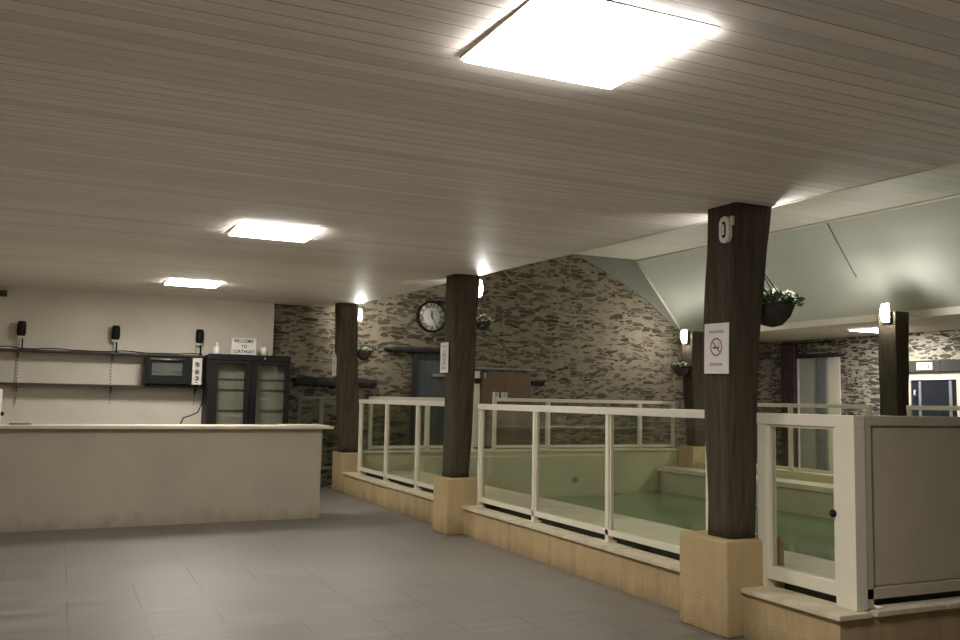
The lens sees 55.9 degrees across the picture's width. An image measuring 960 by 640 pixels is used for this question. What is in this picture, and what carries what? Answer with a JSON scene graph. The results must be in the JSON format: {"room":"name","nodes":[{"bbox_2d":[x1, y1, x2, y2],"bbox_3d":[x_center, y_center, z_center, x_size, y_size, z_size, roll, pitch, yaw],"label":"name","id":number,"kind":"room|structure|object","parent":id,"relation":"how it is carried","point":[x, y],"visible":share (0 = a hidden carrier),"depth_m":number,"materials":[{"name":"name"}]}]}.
{"room":"indoor swimming pool","nodes":[
{"label":"indoor swimming pool","id":0,"kind":"room"},
{"bbox_2d":[0,287,274,423],"bbox_3d":[-6.008,0.981,14.006,5.460,3.300,0.370,3,-6,-25],"label":"wall","id":1,"kind":"structure","parent":0,"point":[73,320],"depth_m":13.94,"materials":[{"name":"white paint"}]},
{"bbox_2d":[0,290,6,296],"bbox_3d":[-7.084,-0.396,13.357,0.180,0.090,0.098,3,-6,-25],"label":"junction box","id":2,"kind":"object","parent":1,"relation":"attached to","point":[3,293],"visible":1,"depth_m":13.33,"materials":[{"name":"black plastic"}]},
{"bbox_2d":[14,338,20,404],"bbox_3d":[-6.802,0.673,13.303,0.036,1.160,0.279,3,-6,-25],"label":"upright","id":3,"kind":"object","parent":1,"relation":"attached to","point":[19,339],"visible":0.82,"depth_m":13.40,"materials":[{"name":"beige metal"}]},
{"bbox_2d":[0,382,202,388],"bbox_3d":[-6.330,0.961,13.463,4.380,0.032,0.335,3,-6,-25],"label":"wall shelf","id":4,"kind":"object","parent":1,"relation":"attached to","point":[1,383],"visible":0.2,"depth_m":13.58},
{"bbox_2d":[143,357,202,385],"bbox_3d":[-4.757,0.802,14.033,0.835,0.439,0.356,3,-6,-25],"label":"oven","id":5,"kind":"object","parent":4,"relation":"on","point":[157,370],"visible":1,"depth_m":13.92,"materials":[{"name":"black metal"}]},
{"bbox_2d":[180,384,204,423],"bbox_3d":[-4.340,1.329,13.749,0.167,0.726,0.728,0,-5,8],"label":"power cord","id":6,"kind":"object","parent":5,"relation":"hanging from","point":[202,384],"visible":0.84,"depth_m":13.74,"materials":[{"name":"black plastic"}]},
{"bbox_2d":[0,348,204,357],"bbox_3d":[-6.304,0.474,13.515,4.420,0.032,0.335,3,-6,-25],"label":"wall shelf","id":7,"kind":"object","parent":1,"relation":"attached to","point":[1,349],"visible":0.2,"depth_m":13.65,"materials":[{"name":"wood"}]},
{"bbox_2d":[17,321,26,347],"bbox_3d":[-6.776,0.224,13.363,0.124,0.423,0.122,3,-6,-25],"label":"spotlight","id":8,"kind":"object","parent":7,"relation":"on","point":[21,325],"visible":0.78,"depth_m":13.33,"materials":[{"name":"black plastic"}]},
{"bbox_2d":[0,346,201,354],"bbox_3d":[-6.290,0.426,13.406,4.194,0.045,0.077,3,-6,-25],"label":"cable","id":9,"kind":"object","parent":7,"relation":"on","point":[0,346],"visible":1,"depth_m":13.68,"materials":[{"name":"black plastic"}]},
{"bbox_2d":[111,325,119,350],"bbox_3d":[-5.600,0.292,13.902,0.124,0.423,0.122,3,-6,-25],"label":"spotlight","id":10,"kind":"object","parent":7,"relation":"on","point":[115,335],"visible":0.81,"depth_m":13.87,"materials":[{"name":"black plastic"}]},
{"bbox_2d":[196,329,203,353],"bbox_3d":[-4.470,0.359,14.420,0.124,0.423,0.122,3,-6,-25],"label":"spotlight","id":11,"kind":"object","parent":7,"relation":"on","point":[199,333],"visible":0.8,"depth_m":14.38,"materials":[{"name":"black plastic"}]},
{"bbox_2d":[108,342,113,405],"bbox_3d":[-5.631,0.742,13.840,0.036,1.160,0.279,3,-6,-25],"label":"upright","id":12,"kind":"object","parent":1,"relation":"attached to","point":[112,343],"visible":0.84,"depth_m":13.94,"materials":[{"name":"beige metal"}]},
{"bbox_2d":[192,335,197,407],"bbox_3d":[-4.506,0.808,14.356,0.036,1.160,0.279,3,-6,-25],"label":"upright","id":13,"kind":"object","parent":1,"relation":"attached to","point":[194,390],"visible":0.52,"depth_m":14.43,"materials":[{"name":"beige metal"}]},
{"bbox_2d":[0,486,749,639],"bbox_3d":[2.724,2.307,7.818,16.300,0.120,18.200,3,-6,-25],"label":"floor","id":14,"kind":"structure","parent":0,"point":[361,569],"depth_m":7.17,"materials":[{"name":"tile"}]},
{"bbox_2d":[0,429,321,532],"bbox_3d":[-4.385,1.789,10.352,5.150,1.104,0.500,4,-6,-28],"label":"counter","id":15,"kind":"object","parent":14,"relation":"on","point":[51,479],"depth_m":10.40,"materials":[{"name":"paint"}]},
{"bbox_2d":[0,424,333,428],"bbox_3d":[-4.327,1.227,10.440,5.270,0.031,0.720,4,-6,-28],"label":"countertop","id":16,"kind":"structure","parent":15,"relation":"on","point":[2,426],"depth_m":10.50,"materials":[{"name":"stone"}]},
{"bbox_2d":[0,389,3,421],"bbox_3d":[-5.339,0.941,9.837,0.292,0.392,0.380,3,-6,-25],"label":"coffee machine","id":17,"kind":"object","parent":16,"relation":"on","point":[1,391],"visible":1,"depth_m":9.92,"materials":[{"name":"white plastic"}]},
{"bbox_2d":[9,423,30,424],"bbox_3d":[-5.121,1.157,10.076,0.221,0.014,0.016,4,-6,-30],"label":"pen","id":18,"kind":"object","parent":16,"relation":"on","point":[9,423],"visible":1,"depth_m":10.07,"materials":[{"name":"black plastic"}]},
{"bbox_2d":[277,424,329,425],"bbox_3d":[-2.259,1.343,11.571,0.530,0.009,0.530,4,-6,-28],"label":"flap","id":19,"kind":"object","parent":16,"relation":"on","point":[277,424],"visible":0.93,"depth_m":11.46,"materials":[{"name":"wood"}]},
{"bbox_2d":[201,353,290,424],"bbox_3d":[-3.703,1.627,14.249,1.265,2.137,0.590,3,-6,-25],"label":"display cabinet","id":20,"kind":"object","parent":14,"relation":"on","point":[238,389],"visible":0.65,"depth_m":14.14,"materials":[{"name":"wood"}]},
{"bbox_2d":[213,342,219,353],"bbox_3d":[-4.097,0.440,14.089,0.110,0.185,0.108,3,-6,-25],"label":"bottle","id":21,"kind":"object","parent":20,"relation":"on","point":[216,349],"visible":0.88,"depth_m":14.05,"materials":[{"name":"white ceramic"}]},
{"bbox_2d":[230,338,256,354],"bbox_3d":[-3.720,0.420,14.229,0.390,0.262,0.087,3,-6,-25],"label":"letter board","id":22,"kind":"object","parent":20,"relation":"on","point":[241,346],"visible":0.92,"depth_m":14.19,"materials":[{"name":"beige plastic"}]},
{"bbox_2d":[217,378,271,379],"bbox_3d":[-3.652,0.929,14.228,1.165,0.006,0.049,3,-6,-25],"label":"shelf","id":23,"kind":"object","parent":20,"relation":"attached to","point":[217,378],"depth_m":14.19,"materials":[{"name":"black wood"}]},
{"bbox_2d":[261,347,267,355],"bbox_3d":[-3.431,0.503,14.393,0.104,0.135,0.102,3,-6,-25],"label":"cup","id":24,"kind":"object","parent":20,"relation":"on","point":[264,350],"visible":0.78,"depth_m":14.35,"materials":[{"name":"white ceramic"}]},
{"bbox_2d":[297,396,335,487],"bbox_3d":[-2.606,2.039,15.149,0.970,1.515,0.080,3,-6,-25],"label":"glass railing","id":25,"kind":"object","parent":14,"relation":"on","point":[321,398],"visible":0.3,"depth_m":15.13,"materials":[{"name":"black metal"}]},
{"bbox_2d":[332,303,362,491],"bbox_3d":[-2.179,1.254,14.808,0.474,3.034,0.550,3,-6,-25],"label":"timber post","id":26,"kind":"object","parent":14,"relation":"on","point":[345,459],"visible":0.92,"depth_m":14.67,"materials":[{"name":"paint"}]},
{"bbox_2d":[332,352,336,375],"bbox_3d":[-2.384,0.716,14.817,0.005,0.400,0.240,3,-6,-25],"label":"paper sign","id":27,"kind":"object","parent":26,"relation":"attached to","point":[334,361],"visible":1,"depth_m":14.82,"materials":[{"name":"grey paper"}]},
{"bbox_2d":[358,308,361,320],"bbox_3d":[-1.992,-0.081,14.919,0.098,0.220,0.102,3,-6,-25],"label":"wall lamp","id":28,"kind":"object","parent":26,"relation":"attached to","point":[359,310],"visible":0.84,"depth_m":14.89,"materials":[{"name":"beige plastic"}]},
{"bbox_2d":[358,339,373,360],"bbox_3d":[-1.912,0.483,14.921,0.337,0.380,0.340,1,-5,2],"label":"hanging basket","id":29,"kind":"object","parent":26,"relation":"hanging from","point":[364,353],"visible":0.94,"depth_m":14.82,"materials":[{"name":"black plastic"}]},
{"bbox_2d":[358,352,371,360],"bbox_3d":[-1.912,0.606,14.901,0.260,0.130,0.256,3,-6,-25],"label":"bowl","id":30,"kind":"object","parent":29,"relation":"on","point":[363,356],"depth_m":14.82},
{"bbox_2d":[433,274,484,534],"bbox_3d":[-0.226,0.949,10.437,0.460,2.942,0.437,3,-6,-25],"label":"timber post","id":31,"kind":"object","parent":14,"relation":"on","point":[455,489],"visible":0.96,"depth_m":10.37,"materials":[{"name":"paint"}]},
{"bbox_2d":[440,342,448,372],"bbox_3d":[-0.416,0.437,10.524,0.005,0.350,0.240,3,-6,-25],"label":"paper sign","id":32,"kind":"object","parent":31,"relation":"attached to","point":[444,351],"visible":1,"depth_m":10.52,"materials":[{"name":"grey paper"}]},
{"bbox_2d":[479,280,482,296],"bbox_3d":[-0.018,-0.373,10.652,0.098,0.220,0.102,3,-6,-25],"label":"wall lamp","id":33,"kind":"object","parent":31,"relation":"attached to","point":[481,285],"visible":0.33,"depth_m":10.62,"materials":[{"name":"beige plastic"}]},
{"bbox_2d":[476,308,494,355],"bbox_3d":[0.028,0.127,10.632,0.304,0.622,0.306,3,-6,-25],"label":"hanging basket","id":34,"kind":"object","parent":31,"relation":"hanging from","point":[483,322],"visible":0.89,"depth_m":10.58,"materials":[{"name":"black plastic"}]},
{"bbox_2d":[476,321,490,330],"bbox_3d":[0.030,0.071,10.639,0.210,0.105,0.207,3,-6,-25],"label":"bowl","id":35,"kind":"object","parent":34,"relation":"on","point":[481,325],"depth_m":10.57,"materials":[{"name":"brown wicker"}]},
{"bbox_2d":[680,202,783,638],"bbox_3d":[1.738,0.658,6.227,0.490,2.849,0.552,3,-6,-25],"label":"timber post","id":36,"kind":"object","parent":14,"relation":"on","point":[716,562],"visible":0.98,"depth_m":6.05,"materials":[{"name":"paint"}]},
{"bbox_2d":[704,322,728,373],"bbox_3d":[1.593,0.192,6.099,0.005,0.345,0.257,3,-6,-25],"label":"paper sign","id":37,"kind":"object","parent":36,"relation":"attached to","point":[716,337],"visible":1,"depth_m":6.09,"materials":[{"name":"grey paper"}]},
{"bbox_2d":[719,216,733,242],"bbox_3d":[1.646,-0.604,6.054,0.040,0.180,0.120,3,-6,-25],"label":"oval plate","id":38,"kind":"object","parent":36,"relation":"attached to","point":[725,224],"visible":1,"depth_m":6.04,"materials":[{"name":"beige plastic"}]},
{"bbox_2d":[761,275,805,326],"bbox_3d":[2.049,-0.175,6.354,0.427,0.452,0.420,3,-6,-25],"label":"hanging basket","id":39,"kind":"object","parent":36,"relation":"hanging from","point":[777,307],"visible":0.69,"depth_m":6.24,"materials":[{"name":"black plastic"}]},
{"bbox_2d":[761,303,794,326],"bbox_3d":[2.049,-0.027,6.344,0.310,0.155,0.305,3,-6,-25],"label":"bowl","id":40,"kind":"object","parent":39,"relation":"on","point":[773,314],"depth_m":6.24,"materials":[{"name":"brown wicker"}]},
{"bbox_2d":[0,0,959,306],"bbox_3d":[-1.625,-0.921,6.062,6.600,0.455,18.200,3,-6,-25],"label":"ceiling","id":41,"kind":"structure","parent":0,"point":[135,135],"depth_m":4.54,"materials":[{"name":"beige wood"}]},
{"bbox_2d":[164,278,222,287],"bbox_3d":[-3.826,-0.494,12.080,0.684,0.026,0.684,3,-6,-25],"label":"recessed light","id":42,"kind":"object","parent":41,"relation":"in","point":[171,281],"visible":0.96,"depth_m":12.00,"materials":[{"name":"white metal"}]},
{"bbox_2d":[227,220,325,241],"bbox_3d":[-1.736,-0.751,7.676,0.684,0.026,0.684,3,-6,-25],"label":"recessed light","id":43,"kind":"object","parent":41,"relation":"in","point":[251,229],"visible":1,"depth_m":7.61,"materials":[{"name":"white plastic"}]},
{"bbox_2d":[460,0,719,88],"bbox_3d":[0.377,-1.005,3.294,0.684,0.026,0.684,3,-6,-25],"label":"recessed light","id":44,"kind":"object","parent":41,"relation":"in","point":[606,44],"visible":1,"depth_m":3.23,"materials":[{"name":"white plastic"}]},
{"bbox_2d":[420,454,604,496],"bbox_3d":[0.723,3.095,15.768,3.830,1.440,0.380,3,-6,-25],"label":"wall","id":45,"kind":"structure","parent":0,"point":[507,472],"depth_m":15.78,"materials":[{"name":"paint"}]},
{"bbox_2d":[363,451,677,491],"bbox_3d":[1.003,3.075,16.396,6.800,1.400,0.520,3,-6,-25],"label":"wall","id":46,"kind":"structure","parent":0,"point":[634,471],"depth_m":16.91,"materials":[{"name":"paint"}]},
{"bbox_2d":[362,447,677,452],"bbox_3d":[1.056,2.352,16.374,6.800,0.040,0.410,3,-6,-25],"label":"trim","id":47,"kind":"structure","parent":46,"relation":"on","point":[644,448],"depth_m":16.20,"materials":[{"name":"stone"}]},
{"bbox_2d":[365,396,473,449],"bbox_3d":[-0.994,1.768,15.476,1.960,0.890,0.105,3,-6,-25],"label":"glass railing","id":48,"kind":"object","parent":47,"relation":"on","point":[426,445],"visible":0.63,"depth_m":15.39,"materials":[{"name":"white metal"}]},
{"bbox_2d":[490,398,675,448],"bbox_3d":[2.006,1.937,16.853,3.970,0.905,0.105,3,-6,-25],"label":"glass railing","id":49,"kind":"object","parent":47,"relation":"on","point":[639,444],"visible":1,"depth_m":16.70,"materials":[{"name":"white metal"}]},
{"bbox_2d":[493,392,498,397],"bbox_3d":[0.280,1.334,16.107,0.090,0.100,0.070,3,-6,-25],"label":"box","id":50,"kind":"object","parent":49,"relation":"on","point":[495,394],"visible":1,"depth_m":16.09,"materials":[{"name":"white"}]},
{"bbox_2d":[501,392,506,397],"bbox_3d":[0.434,1.343,16.177,0.090,0.100,0.070,3,-6,-25],"label":"box","id":51,"kind":"object","parent":49,"relation":"on","point":[503,394],"visible":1,"depth_m":16.16,"materials":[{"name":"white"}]},
{"bbox_2d":[273,254,772,485],"bbox_3d":[1.370,0.870,17.511,10.840,4.403,0.330,3,-6,-25],"label":"wall","id":52,"kind":"structure","parent":0,"point":[564,318],"depth_m":17.39,"materials":[{"name":"stone"}]},
{"bbox_2d":[293,376,376,387],"bbox_3d":[-2.477,1.062,15.509,1.430,0.192,0.220,3,-6,-25],"label":"timber beam","id":53,"kind":"structure","parent":52,"relation":"attached to","point":[305,381],"depth_m":15.33,"materials":[{"name":"black wood"}]},
{"bbox_2d":[384,346,439,353],"bbox_3d":[-0.941,0.547,16.250,1.620,0.143,0.240,3,-6,-25],"label":"timber beam","id":54,"kind":"structure","parent":52,"relation":"attached to","point":[395,348],"depth_m":16.03,"materials":[{"name":"brown wood"}]},
{"bbox_2d":[409,354,444,448],"bbox_3d":[-0.785,1.774,16.234,0.960,2.300,0.142,3,-6,-25],"label":"door","id":55,"kind":"structure","parent":52,"relation":"in","point":[427,380],"depth_m":16.21,"materials":[{"name":"wood"}]},
{"bbox_2d":[416,301,444,331],"bbox_3d":[-0.873,-0.060,16.347,0.568,0.568,0.070,3,-6,-25],"label":"wall clock","id":56,"kind":"object","parent":52,"relation":"attached to","point":[430,316],"visible":0.98,"depth_m":16.33,"materials":[{"name":"plastic"}]},
{"bbox_2d":[473,371,479,446],"bbox_3d":[-0.073,1.635,16.621,0.120,1.390,0.040,3,-6,-25],"label":"trim","id":57,"kind":"structure","parent":52,"relation":"attached to","point":[477,373],"depth_m":16.60,"materials":[{"name":"white paint"}]},
{"bbox_2d":[475,378,479,383],"bbox_3d":[-0.049,1.120,16.634,0.100,0.100,0.030,3,-6,-25],"label":"switch box","id":58,"kind":"object","parent":52,"relation":"attached to","point":[477,380],"visible":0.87,"depth_m":16.62,"materials":[{"name":"black plastic"}]},
{"bbox_2d":[475,366,536,371],"bbox_3d":[0.469,0.917,16.900,1.300,0.070,0.077,3,-6,-25],"label":"door track","id":59,"kind":"object","parent":52,"relation":"attached to","point":[479,367],"visible":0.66,"depth_m":16.88,"materials":[{"name":"grey metal"}]},
{"bbox_2d":[481,372,530,446],"bbox_3d":[0.490,1.668,16.818,1.010,1.380,0.090,3,-6,-25],"label":"door","id":60,"kind":"structure","parent":59,"relation":"hanging from","point":[512,427],"depth_m":16.82,"materials":[{"name":"wood"}]},
{"bbox_2d":[531,381,544,385],"bbox_3d":[1.100,1.204,17.181,0.270,0.090,0.037,3,-6,-25],"label":"name plate","id":61,"kind":"object","parent":52,"relation":"attached to","point":[533,383],"visible":1,"depth_m":17.16,"materials":[{"name":"black plastic"}]},
{"bbox_2d":[530,373,548,444],"bbox_3d":[1.121,1.711,17.178,0.380,1.380,0.022,3,-6,-25],"label":"trim","id":62,"kind":"structure","parent":52,"relation":"attached to","point":[537,392],"depth_m":17.18,"materials":[{"name":"stone"}]},
{"bbox_2d":[357,162,959,303],"bbox_3d":[1.384,-0.743,7.442,0.030,0.459,18.200,3,-6,-25],"label":"trim","id":63,"kind":"structure","parent":52,"relation":"attached to","point":[956,163],"depth_m":6.75,"materials":[{"name":"white metal"}]},
{"bbox_2d":[636,261,681,332],"bbox_3d":[3.689,-0.460,18.521,1.224,1.477,0.080,3,-6,-25],"label":"trim","id":64,"kind":"structure","parent":52,"relation":"attached to","point":[637,262],"depth_m":18.47,"materials":[{"name":"white metal"}]},
{"bbox_2d":[636,194,959,260],"bbox_3d":[6.976,-1.732,10.112,0.044,0.302,18.201,3,-6,-25],"label":"trim","id":65,"kind":"structure","parent":52,"relation":"attached to","point":[955,195],"depth_m":13.48,"materials":[{"name":"white metal"}]},
{"bbox_2d":[679,306,959,338],"bbox_3d":[7.987,-0.331,10.468,0.140,0.110,18.200,3,-6,-25],"label":"trim","id":66,"kind":"structure","parent":52,"relation":"attached to","point":[948,311],"depth_m":14.60,"materials":[{"name":"white wood"}]},
{"bbox_2d":[380,466,834,578],"bbox_3d":[3.145,2.381,11.599,6.380,0.214,10.100,3,-6,-25],"label":"floor","id":67,"kind":"structure","parent":0,"point":[649,529],"depth_m":9.70,"materials":[{"name":"stone"}]},
{"bbox_2d":[542,491,834,560],"bbox_3d":[3.129,2.923,11.918,4.975,0.290,9.370,3,-6,-25],"label":"water","id":68,"kind":"object","parent":67,"relation":"on","point":[808,535],"visible":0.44,"depth_m":13.46,"materials":[{"name":"green liquid"}]},
{"bbox_2d":[678,331,704,467],"bbox_3d":[4.165,1.518,17.448,0.550,2.598,0.506,3,-6,-25],"label":"timber post","id":69,"kind":"object","parent":67,"relation":"on","point":[689,454],"visible":0.77,"depth_m":17.36,"materials":[{"name":"paint"}]},
{"bbox_2d":[670,352,690,376],"bbox_3d":[3.868,0.854,17.415,0.441,0.467,0.457,3,-6,-25],"label":"hanging basket","id":70,"kind":"object","parent":69,"relation":"hanging from","point":[680,369],"visible":1,"depth_m":17.31,"materials":[{"name":"black plastic"}]},
{"bbox_2d":[672,368,688,376],"bbox_3d":[3.859,1.007,17.399,0.320,0.160,0.315,3,-6,-25],"label":"bowl","id":71,"kind":"object","parent":70,"relation":"on","point":[680,372],"depth_m":17.30,"materials":[{"name":"black plastic"}]},
{"bbox_2d":[681,329,687,342],"bbox_3d":[3.941,0.314,17.492,0.098,0.264,0.120,3,-6,-25],"label":"wall lamp","id":72,"kind":"object","parent":69,"relation":"attached to","point":[684,334],"visible":1,"depth_m":17.46,"materials":[{"name":"beige plastic"}]},
{"bbox_2d":[681,330,684,341],"bbox_3d":[3.929,0.313,17.487,0.072,0.240,0.098,3,-6,-25],"label":"diffuser","id":73,"kind":"object","parent":72,"relation":"attached to","point":[683,331],"depth_m":17.45,"materials":[{"name":"white plastic"}]},
{"bbox_2d":[877,311,908,415],"bbox_3d":[6.116,1.180,13.237,0.450,2.598,0.500,3,-6,-25],"label":"timber post","id":74,"kind":"object","parent":67,"relation":"on","point":[893,337],"visible":0.61,"depth_m":13.23,"materials":[{"name":"paint"}]},
{"bbox_2d":[880,303,890,322],"bbox_3d":[5.936,-0.104,13.279,0.098,0.286,0.132,3,-6,-25],"label":"wall lamp","id":75,"kind":"object","parent":74,"relation":"attached to","point":[885,308],"visible":1,"depth_m":13.25,"materials":[{"name":"beige plastic"}]},
{"bbox_2d":[880,304,886,321],"bbox_3d":[5.925,-0.104,13.274,0.072,0.260,0.107,3,-6,-25],"label":"diffuser","id":76,"kind":"object","parent":75,"relation":"attached to","point":[883,311],"depth_m":13.25,"materials":[{"name":"white plastic"}]},
{"bbox_2d":[342,472,959,639],"bbox_3d":[3.071,2.390,11.189,7.010,0.321,10.239,3,-6,-25],"label":"wall","id":77,"kind":"structure","parent":0,"point":[770,612],"depth_m":6.89,"materials":[{"name":"paint"}]},
{"bbox_2d":[355,399,444,489],"bbox_3d":[-1.087,1.690,12.483,0.105,1.160,3.840,3,-6,-25],"label":"glass railing","id":78,"kind":"object","parent":77,"relation":"on","point":[415,482],"visible":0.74,"depth_m":12.82,"materials":[{"name":"white metal"}]},
{"bbox_2d":[474,404,707,553],"bbox_3d":[0.839,1.366,8.324,0.105,1.140,4.050,3,-6,-25],"label":"glass railing","id":79,"kind":"object","parent":77,"relation":"on","point":[608,530],"visible":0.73,"depth_m":8.04,"materials":[{"name":"white metal"}]},
{"bbox_2d":[367,473,959,604],"bbox_3d":[2.859,2.388,11.267,6.175,0.292,10.260,3,-6,-25],"label":"trim","id":80,"kind":"structure","parent":77,"relation":"attached to","point":[675,556],"depth_m":7.56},
{"bbox_2d":[756,413,867,610],"bbox_3d":[2.056,1.159,5.681,0.105,1.131,0.825,3,-6,-25],"label":"gate","id":81,"kind":"object","parent":77,"relation":"on","point":[849,586],"visible":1,"depth_m":5.41,"materials":[{"name":"white wood"}]},
{"bbox_2d":[861,415,959,609],"bbox_3d":[3.288,1.194,5.826,2.254,1.131,0.080,3,-6,-25],"label":"panel","id":82,"kind":"object","parent":77,"relation":"on","point":[912,463],"visible":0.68,"depth_m":5.51,"materials":[{"name":"metal"}]},
{"bbox_2d":[660,471,833,518],"bbox_3d":[5.719,3.081,12.779,0.450,1.120,9.980,3,-6,-25],"label":"wall","id":83,"kind":"structure","parent":0,"point":[805,502],"depth_m":14.27,"materials":[{"name":"paint"}]},
{"bbox_2d":[697,461,833,483],"bbox_3d":[6.218,2.599,12.895,0.400,0.520,10.500,3,-6,-25],"label":"wall","id":84,"kind":"structure","parent":0,"point":[780,473],"depth_m":14.66,"materials":[{"name":"paint"}]},
{"bbox_2d":[756,403,872,474],"bbox_3d":[5.051,1.961,15.206,0.105,1.115,3.820,3,-6,-25],"label":"glass railing","id":85,"kind":"object","parent":84,"relation":"on","point":[869,408],"visible":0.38,"depth_m":14.86,"materials":[{"name":"white metal"}]},
{"bbox_2d":[906,405,959,415],"bbox_3d":[6.886,1.644,11.247,0.105,1.115,3.710,3,-6,-25],"label":"glass railing","id":86,"kind":"object","parent":84,"relation":"on","point":[909,408],"visible":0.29,"depth_m":12.61,"materials":[{"name":"white metal"}]},
{"bbox_2d":[575,164,959,259],"bbox_3d":[4.640,-1.918,9.045,5.150,0.344,18.200,3,-6,-25],"label":"ceiling","id":87,"kind":"structure","parent":0,"point":[942,182],"depth_m":12.80,"materials":[{"name":"white paint"}]},
{"bbox_2d":[639,196,959,330],"bbox_3d":[7.525,-1.147,10.319,1.230,1.513,18.200,3,-6,-25],"label":"ceiling","id":88,"kind":"structure","parent":0,"point":[906,258],"depth_m":13.98,"materials":[{"name":"white paint"}]},
{"bbox_2d":[827,223,856,276],"bbox_3d":[5.561,-1.083,13.918,0.693,0.809,0.016,4,-6,-30],"label":"trim","id":89,"kind":"structure","parent":88,"relation":"attached to","point":[827,223],"depth_m":13.92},
{"bbox_2d":[759,315,959,342],"bbox_3d":[9.095,-0.271,10.976,2.380,0.080,18.200,3,-6,-25],"label":"ceiling","id":90,"kind":"structure","parent":0,"point":[943,323],"depth_m":16.21,"materials":[{"name":"white paint"}]},
{"bbox_2d":[850,327,909,332],"bbox_3d":[6.990,0.173,15.845,0.684,0.026,0.684,3,-6,-25],"label":"recessed light","id":91,"kind":"object","parent":90,"relation":"in","point":[875,329],"visible":0.59,"depth_m":15.85,"materials":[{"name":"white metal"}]},
{"bbox_2d":[850,328,877,332],"bbox_3d":[6.990,0.180,15.844,0.660,0.012,0.660,3,-6,-25],"label":"diffuser","id":92,"kind":"object","parent":91,"relation":"attached to","point":[875,330],"depth_m":15.86,"materials":[{"name":"white plastic"}]},
{"bbox_2d":[772,329,959,465],"bbox_3d":[10.223,1.206,11.547,0.300,3.000,18.500,3,-6,-25],"label":"wall","id":93,"kind":"structure","parent":0,"point":[859,366],"depth_m":17.48,"materials":[{"name":"stone"}]},
{"bbox_2d":[776,341,832,467],"bbox_3d":[6.677,1.840,18.610,0.072,2.754,1.550,3,-6,-25],"label":"door frame","id":94,"kind":"structure","parent":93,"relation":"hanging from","point":[788,351],"depth_m":19.01,"materials":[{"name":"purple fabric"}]},
{"bbox_2d":[797,357,829,470],"bbox_3d":[6.801,2.019,18.482,0.090,2.480,0.800,3,-6,-25],"label":"door","id":95,"kind":"structure","parent":93,"relation":"in","point":[812,373],"depth_m":18.48,"materials":[{"name":"beige plastic"}]},
{"bbox_2d":[795,353,837,357],"bbox_3d":[6.855,0.729,18.506,0.110,0.075,1.150,3,-6,-25],"label":"trim","id":96,"kind":"structure","parent":93,"relation":"attached to","point":[817,355],"depth_m":18.40,"materials":[{"name":"black wood"}]},
{"bbox_2d":[828,357,840,470],"bbox_3d":[7.061,1.979,17.976,0.045,2.480,0.300,3,-6,-25],"label":"trim","id":97,"kind":"structure","parent":93,"relation":"attached to","point":[834,371],"depth_m":18.01,"materials":[{"name":"white paint"}]},
{"bbox_2d":[917,362,932,369],"bbox_3d":[7.880,0.818,16.040,0.014,0.130,0.320,3,-6,-25],"label":"exit sign","id":98,"kind":"object","parent":93,"relation":"attached to","point":[926,365],"visible":1,"depth_m":16.02,"materials":[{"name":"white plastic"}]},
{"bbox_2d":[909,372,959,416],"bbox_3d":[8.036,1.976,15.754,0.124,2.130,1.460,3,-6,-25],"label":"door","id":99,"kind":"structure","parent":93,"relation":"in","point":[928,388],"depth_m":15.92,"materials":[{"name":"white wood"}]},
{"bbox_2d":[909,359,959,371],"bbox_3d":[8.059,0.803,15.836,0.140,0.200,1.620,3,-6,-25],"label":"trim","id":100,"kind":"structure","parent":93,"relation":"attached to","point":[954,364],"depth_m":15.77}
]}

